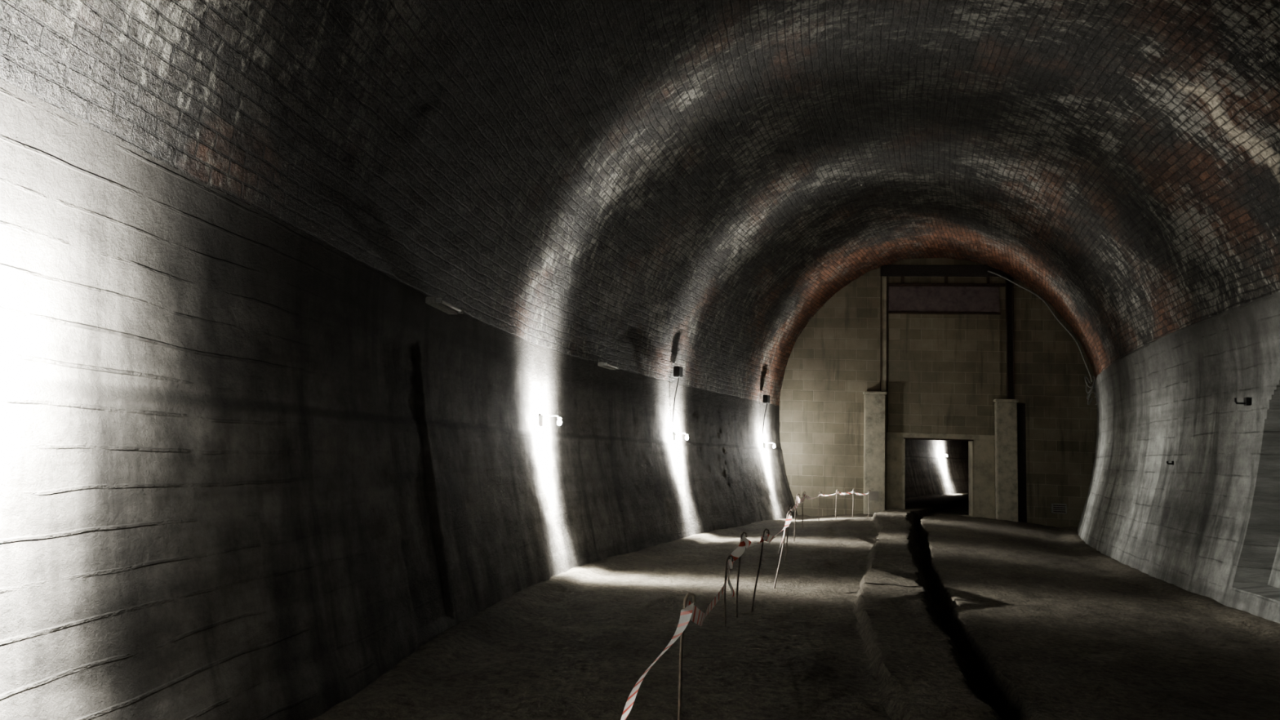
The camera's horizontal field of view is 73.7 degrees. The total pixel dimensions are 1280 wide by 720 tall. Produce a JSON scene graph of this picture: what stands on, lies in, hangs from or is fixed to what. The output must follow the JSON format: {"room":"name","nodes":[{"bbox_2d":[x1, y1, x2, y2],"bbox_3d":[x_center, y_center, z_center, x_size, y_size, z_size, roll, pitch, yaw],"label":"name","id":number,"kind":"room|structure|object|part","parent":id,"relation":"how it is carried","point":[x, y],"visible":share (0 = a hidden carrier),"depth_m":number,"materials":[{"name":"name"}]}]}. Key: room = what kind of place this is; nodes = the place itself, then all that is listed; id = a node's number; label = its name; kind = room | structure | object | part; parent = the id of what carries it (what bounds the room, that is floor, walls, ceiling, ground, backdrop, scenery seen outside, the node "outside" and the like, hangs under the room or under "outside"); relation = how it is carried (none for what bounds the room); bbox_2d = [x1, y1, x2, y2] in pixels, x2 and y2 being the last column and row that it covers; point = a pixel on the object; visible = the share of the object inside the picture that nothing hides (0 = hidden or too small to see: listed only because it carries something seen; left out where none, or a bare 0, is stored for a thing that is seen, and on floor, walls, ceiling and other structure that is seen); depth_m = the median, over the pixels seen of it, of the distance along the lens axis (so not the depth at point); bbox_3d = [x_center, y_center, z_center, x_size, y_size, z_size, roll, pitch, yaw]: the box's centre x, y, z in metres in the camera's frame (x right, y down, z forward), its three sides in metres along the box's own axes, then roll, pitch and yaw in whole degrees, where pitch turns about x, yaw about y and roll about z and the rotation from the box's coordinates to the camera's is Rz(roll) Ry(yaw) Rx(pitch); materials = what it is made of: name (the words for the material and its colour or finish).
{"room":"underground tunnel","nodes":[
{"label":"underground tunnel","id":0,"kind":"room"},
{"bbox_2d":[0,78,968,719],"bbox_3d":[5.889,2.567,19.640,7.556,3.180,66.772,0,-7,21],"label":"wall","id":1,"kind":"structure","parent":0,"point":[249,470],"depth_m":4.72,"materials":[{"name":"concrete"}]},
{"bbox_2d":[538,414,561,426],"bbox_3d":[-1.151,0.779,10.997,0.305,0.148,0.100,1,-6,14],"label":"lamp","id":2,"kind":"object","parent":1,"relation":"attached to","point":[542,419],"visible":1,"depth_m":10.98,"materials":[{"name":"white plastic"}]},
{"bbox_3d":[-1.259,0.782,11.023,0.080,0.140,0.101,1,-6,13],"label":"plate","id":3,"kind":"part","parent":2,"relation":"part of","materials":[{"name":"white plastic"}]},
{"bbox_3d":[-1.131,0.724,10.999,0.204,0.037,0.018,1,-6,14],"label":"arm","id":4,"kind":"part","parent":2,"relation":"part of","materials":[{"name":"white plastic"}]},
{"bbox_3d":[-1.036,0.799,10.967,0.068,0.088,0.068,2,-6,0],"label":"bulb","id":5,"kind":"part","parent":2,"relation":"part of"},
{"bbox_2d":[671,366,683,422],"bbox_3d":[0.695,0.651,16.158,0.151,1.051,0.242,0,-6,20],"label":"junction box","id":6,"kind":"object","parent":1,"relation":"attached to","point":[677,371],"visible":1,"depth_m":16.13,"materials":[{"name":"metal"}]},
{"bbox_2d":[673,432,688,439],"bbox_3d":[0.773,1.448,16.150,0.305,0.148,0.100,0,-7,22],"label":"lamp","id":7,"kind":"object","parent":1,"relation":"attached to","point":[675,434],"visible":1,"depth_m":16.14,"materials":[{"name":"white plastic"}]},
{"bbox_3d":[0.669,1.453,16.190,0.080,0.140,0.101,0,-6,20],"label":"plate","id":8,"kind":"part","parent":7,"relation":"part of","materials":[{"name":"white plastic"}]},
{"bbox_2d":[762,395,769,437],"bbox_3d":[3.122,1.399,21.235,0.151,1.051,0.242,-1,-7,25],"label":"junction box","id":9,"kind":"object","parent":1,"relation":"attached to","point":[766,398],"visible":1,"depth_m":21.20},
{"bbox_2d":[763,442,775,448],"bbox_3d":[3.221,2.126,21.224,0.305,0.148,0.100,-1,-7,24],"label":"lamp","id":10,"kind":"object","parent":1,"relation":"attached to","point":[765,444],"visible":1,"depth_m":21.22,"materials":[{"name":"white plastic"}]},
{"bbox_3d":[3.118,2.132,21.269,0.080,0.140,0.101,-1,-7,25],"label":"plate","id":11,"kind":"part","parent":10,"relation":"part of","materials":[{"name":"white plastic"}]},
{"bbox_2d":[0,0,1279,405],"bbox_3d":[9.427,-1.042,18.709,15.021,4.061,66.766,0,-7,21],"label":"ceiling","id":12,"kind":"structure","parent":0,"point":[647,188],"depth_m":10.23,"materials":[{"name":"brick"}]},
{"bbox_2d":[425,297,463,314],"bbox_3d":[-1.770,-0.491,7.752,0.150,0.060,0.606,1,-6,7],"label":"light","id":13,"kind":"object","parent":12,"relation":"attached to","point":[437,303],"visible":1,"depth_m":7.65,"materials":[{"name":"plastic"}]},
{"bbox_2d":[597,362,619,369],"bbox_3d":[-0.487,0.094,13.270,0.150,0.060,0.600,0,-6,17],"label":"light","id":14,"kind":"object","parent":12,"relation":"attached to","point":[605,365],"visible":1,"depth_m":13.14,"materials":[{"name":"plastic"}]},
{"bbox_2d":[310,493,1279,719],"bbox_3d":[9.262,3.751,18.119,14.567,0.554,66.427,0,-7,20],"label":"floor","id":15,"kind":"structure","parent":0,"point":[926,610],"depth_m":7.40,"materials":[{"name":"concrete"}]},
{"bbox_2d":[620,488,878,719],"bbox_3d":[2.113,2.447,11.619,1.410,0.971,19.170,0,-6,18],"label":"barrier","id":16,"kind":"object","parent":15,"relation":"on","point":[689,611],"visible":0.97,"depth_m":7.79,"materials":[{"name":"white plastic"}]},
{"bbox_3d":[0.253,1.704,4.697,0.088,0.839,0.018,2,-6,0],"label":"rod","id":17,"kind":"part","parent":16,"relation":"part of","materials":[{"name":"grey metal"}]},
{"bbox_3d":[0.810,2.135,7.821,0.080,0.688,0.018,2,-6,0],"label":"rod","id":18,"kind":"part","parent":16,"relation":"part of","materials":[{"name":"grey metal"}]},
{"bbox_3d":[0.985,2.102,8.277,0.097,0.868,0.018,2,-6,0],"label":"rod","id":19,"kind":"part","parent":16,"relation":"part of","materials":[{"name":"grey metal"}]},
{"bbox_3d":[1.200,2.120,8.527,0.176,0.869,0.018,2,-6,0],"label":"rod","id":20,"kind":"part","parent":16,"relation":"part of","materials":[{"name":"grey metal"}]},
{"bbox_3d":[1.680,2.254,10.054,0.236,0.950,0.029,3,-6,-13],"label":"rod","id":21,"kind":"part","parent":16,"relation":"part of","materials":[{"name":"grey metal"}]},
{"bbox_3d":[2.158,2.534,12.409,0.111,0.869,0.018,2,-6,0],"label":"rod","id":22,"kind":"part","parent":16,"relation":"part of","materials":[{"name":"grey metal"}]},
{"bbox_3d":[2.755,2.792,14.999,0.108,0.889,0.018,2,-6,0],"label":"rod","id":23,"kind":"part","parent":16,"relation":"part of","materials":[{"name":"grey metal"}]},
{"bbox_3d":[3.415,3.143,17.779,0.078,0.808,0.018,2,-6,0],"label":"rod","id":24,"kind":"part","parent":16,"relation":"part of","materials":[{"name":"grey metal"}]},
{"bbox_3d":[4.256,3.470,20.161,0.083,0.749,0.018,2,-6,0],"label":"rod","id":25,"kind":"part","parent":16,"relation":"part of","materials":[{"name":"grey metal"}]},
{"bbox_3d":[4.706,3.462,20.365,0.080,0.748,0.018,2,-6,0],"label":"rod","id":26,"kind":"part","parent":16,"relation":"part of","materials":[{"name":"grey metal"}]},
{"bbox_3d":[5.103,3.444,20.369,0.073,0.748,0.018,2,-6,0],"label":"rod","id":27,"kind":"part","parent":16,"relation":"part of","materials":[{"name":"grey metal"}]},
{"bbox_3d":[5.500,3.468,20.468,0.067,0.709,0.018,2,-6,0],"label":"rod","id":28,"kind":"part","parent":16,"relation":"part of","materials":[{"name":"grey metal"}]},
{"bbox_2d":[779,257,1097,527],"bbox_3d":[7.584,0.735,22.276,8.800,7.400,0.700,1,-6,9],"label":"wall","id":29,"kind":"structure","parent":0,"point":[947,373],"depth_m":22.23,"materials":[{"name":"concrete"}]},
{"bbox_2d":[863,394,885,514],"bbox_3d":[6.078,2.588,22.120,0.520,3.380,0.280,1,-6,9],"label":"pilaster","id":30,"kind":"object","parent":29,"relation":"attached to","point":[874,405],"visible":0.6,"depth_m":22.02,"materials":[{"name":"concrete"}]},
{"bbox_2d":[880,275,881,391],"bbox_3d":[6.355,-0.696,22.521,0.025,3.090,0.028,1,-6,9],"label":"flange","id":31,"kind":"object","parent":29,"relation":"on","point":[881,276],"visible":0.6,"depth_m":22.52,"materials":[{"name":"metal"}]},
{"bbox_2d":[880,275,886,391],"bbox_3d":[6.438,-0.690,22.549,0.180,3.090,0.050,1,-6,9],"label":"guide","id":32,"kind":"object","parent":29,"relation":"attached to","point":[883,357],"visible":0.6,"depth_m":22.52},
{"bbox_2d":[885,275,887,391],"bbox_3d":[6.508,-0.693,22.497,0.025,3.090,0.028,1,-6,9],"label":"flange","id":33,"kind":"object","parent":29,"relation":"attached to","point":[886,276],"visible":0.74,"depth_m":22.47,"materials":[{"name":"metal"}]},
{"bbox_2d":[885,436,903,510],"bbox_3d":[6.595,3.052,22.094,0.446,2.088,0.070,1,-6,9],"label":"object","id":34,"kind":"object","parent":29,"relation":"attached to","point":[894,446],"visible":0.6,"depth_m":22.07,"materials":[{"name":"grey concrete"}]},
{"bbox_2d":[901,275,904,283],"bbox_3d":[6.965,-2.123,22.618,0.070,0.186,0.070,1,-6,9],"label":"post","id":35,"kind":"object","parent":29,"relation":"on","point":[902,277],"visible":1,"depth_m":22.58,"materials":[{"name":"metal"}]},
{"bbox_2d":[903,438,905,509],"bbox_3d":[6.861,3.042,22.250,0.030,1.960,0.465,1,-6,9],"label":"door frame","id":36,"kind":"structure","parent":29,"relation":"attached to","point":[904,438],"depth_m":22.03,"materials":[{"name":"grey concrete"}]},
{"bbox_2d":[885,431,994,439],"bbox_3d":[7.737,1.968,22.037,2.680,0.130,0.070,1,-6,9],"label":"lintel","id":37,"kind":"object","parent":29,"relation":"attached to","point":[890,434],"visible":1,"depth_m":22.00,"materials":[{"name":"grey concrete"}]},
{"bbox_2d":[888,286,999,312],"bbox_3d":[7.960,-1.593,22.402,2.800,0.680,0.070,1,-6,9],"label":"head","id":38,"kind":"object","parent":29,"relation":"attached to","point":[900,299],"visible":1,"depth_m":22.37},
{"bbox_2d":[887,311,1000,315],"bbox_3d":[7.946,-1.225,22.355,2.815,0.058,0.529,2,-6,0],"label":"rail","id":39,"kind":"object","parent":29,"relation":"attached to","point":[904,313],"depth_m":22.32,"materials":[{"name":"black metal"}]},
{"bbox_3d":[7.904,0.335,22.202,2.820,3.158,0.055,1,-6,9],"label":"infill panel","id":40,"kind":"part","parent":29,"relation":"part of","materials":[{"name":"concrete"}]},
{"bbox_2d":[944,275,947,283],"bbox_3d":[8.052,-2.104,22.445,0.070,0.186,0.070,1,-6,9],"label":"post","id":41,"kind":"object","parent":29,"relation":"on","point":[945,277],"visible":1,"depth_m":22.41,"materials":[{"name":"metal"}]},
{"bbox_2d":[880,265,1010,276],"bbox_3d":[8.065,-2.347,22.470,3.360,0.300,0.070,1,-6,9],"label":"beam","id":42,"kind":"structure","parent":41,"relation":"on","point":[885,270],"depth_m":22.46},
{"bbox_2d":[987,270,1097,404],"bbox_3d":[10.228,-0.616,21.436,1.087,3.517,2.560,7,-8,-40],"label":"hanging cable","id":43,"kind":"object","parent":42,"relation":"hanging from","point":[1090,392],"visible":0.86,"depth_m":21.15,"materials":[{"name":"grey plastic"}]},
{"bbox_3d":[8.031,-1.972,22.426,2.960,0.077,0.085,1,-6,9],"label":"head rail","id":44,"kind":"part","parent":29,"relation":"part of","materials":[{"name":"metal"}]},
{"bbox_2d":[968,440,973,516],"bbox_3d":[8.530,3.071,21.985,0.030,1.960,0.465,1,-6,9],"label":"door frame","id":45,"kind":"structure","parent":29,"relation":"attached to","point":[971,443],"depth_m":21.91,"materials":[{"name":"grey concrete"}]},
{"bbox_2d":[973,440,995,519],"bbox_3d":[8.768,3.091,21.749,0.514,2.088,0.070,1,-6,9],"label":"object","id":46,"kind":"object","parent":29,"relation":"attached to","point":[984,450],"visible":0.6,"depth_m":21.72,"materials":[{"name":"grey concrete"}]},
{"bbox_2d":[986,276,990,283],"bbox_3d":[9.089,-2.085,22.281,0.070,0.186,0.070,1,-6,9],"label":"post","id":47,"kind":"object","parent":29,"relation":"on","point":[987,277],"visible":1,"depth_m":22.25,"materials":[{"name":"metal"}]},
{"bbox_2d":[994,401,1017,521],"bbox_3d":[9.270,2.705,21.607,0.490,3.260,0.280,1,-6,9],"label":"pilaster","id":48,"kind":"object","parent":29,"relation":"attached to","point":[1006,459],"visible":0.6,"depth_m":21.50,"materials":[{"name":"concrete"}]},
{"bbox_2d":[1005,275,1008,399],"bbox_3d":[9.473,-0.580,22.020,0.025,3.210,0.028,1,-6,9],"label":"flange","id":49,"kind":"object","parent":29,"relation":"on","point":[1006,276],"visible":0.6,"depth_m":21.99,"materials":[{"name":"metal"}]},
{"bbox_2d":[1005,276,1013,399],"bbox_3d":[9.556,-0.574,22.048,0.180,3.210,0.050,1,-6,9],"label":"guide","id":50,"kind":"object","parent":29,"relation":"attached to","point":[1010,323],"visible":0.6,"depth_m":22.02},
{"bbox_2d":[1012,277,1014,399],"bbox_3d":[9.626,-0.577,21.995,0.025,3.210,0.028,1,-6,9],"label":"flange","id":51,"kind":"object","parent":29,"relation":"on","point":[1012,277],"visible":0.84,"depth_m":21.97,"materials":[{"name":"metal"}]},
{"bbox_2d":[1017,403,1026,522],"bbox_3d":[9.668,2.724,21.659,0.240,3.260,0.050,1,-6,9],"label":"guide","id":52,"kind":"object","parent":29,"relation":"attached to","point":[1021,436],"visible":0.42,"depth_m":21.64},
{"bbox_2d":[1051,502,1066,513],"bbox_3d":[10.504,3.721,21.388,0.350,0.240,0.065,1,-6,9],"label":"air vent","id":53,"kind":"object","parent":29,"relation":"in","point":[1055,508],"visible":1,"depth_m":21.37,"materials":[{"name":"grey metal"}]},
{"bbox_2d":[1077,292,1279,622],"bbox_3d":[13.152,2.275,17.927,7.581,3.902,62.389,0,-7,21],"label":"wall","id":54,"kind":"structure","parent":0,"point":[1206,522],"depth_m":11.34,"materials":[{"name":"concrete"}]},
{"bbox_2d":[1234,397,1249,405],"bbox_3d":[7.258,0.499,10.299,0.147,0.096,0.080,0,-6,16],"label":"lamp","id":55,"kind":"object","parent":54,"relation":"attached to","point":[1246,400],"visible":1,"depth_m":10.28,"materials":[{"name":"black metal"}]},
{"bbox_3d":[7.312,0.500,10.284,0.036,0.096,0.080,0,-6,16],"label":"plate","id":56,"kind":"part","parent":55,"relation":"part of","materials":[{"name":"black metal"}]}
]}

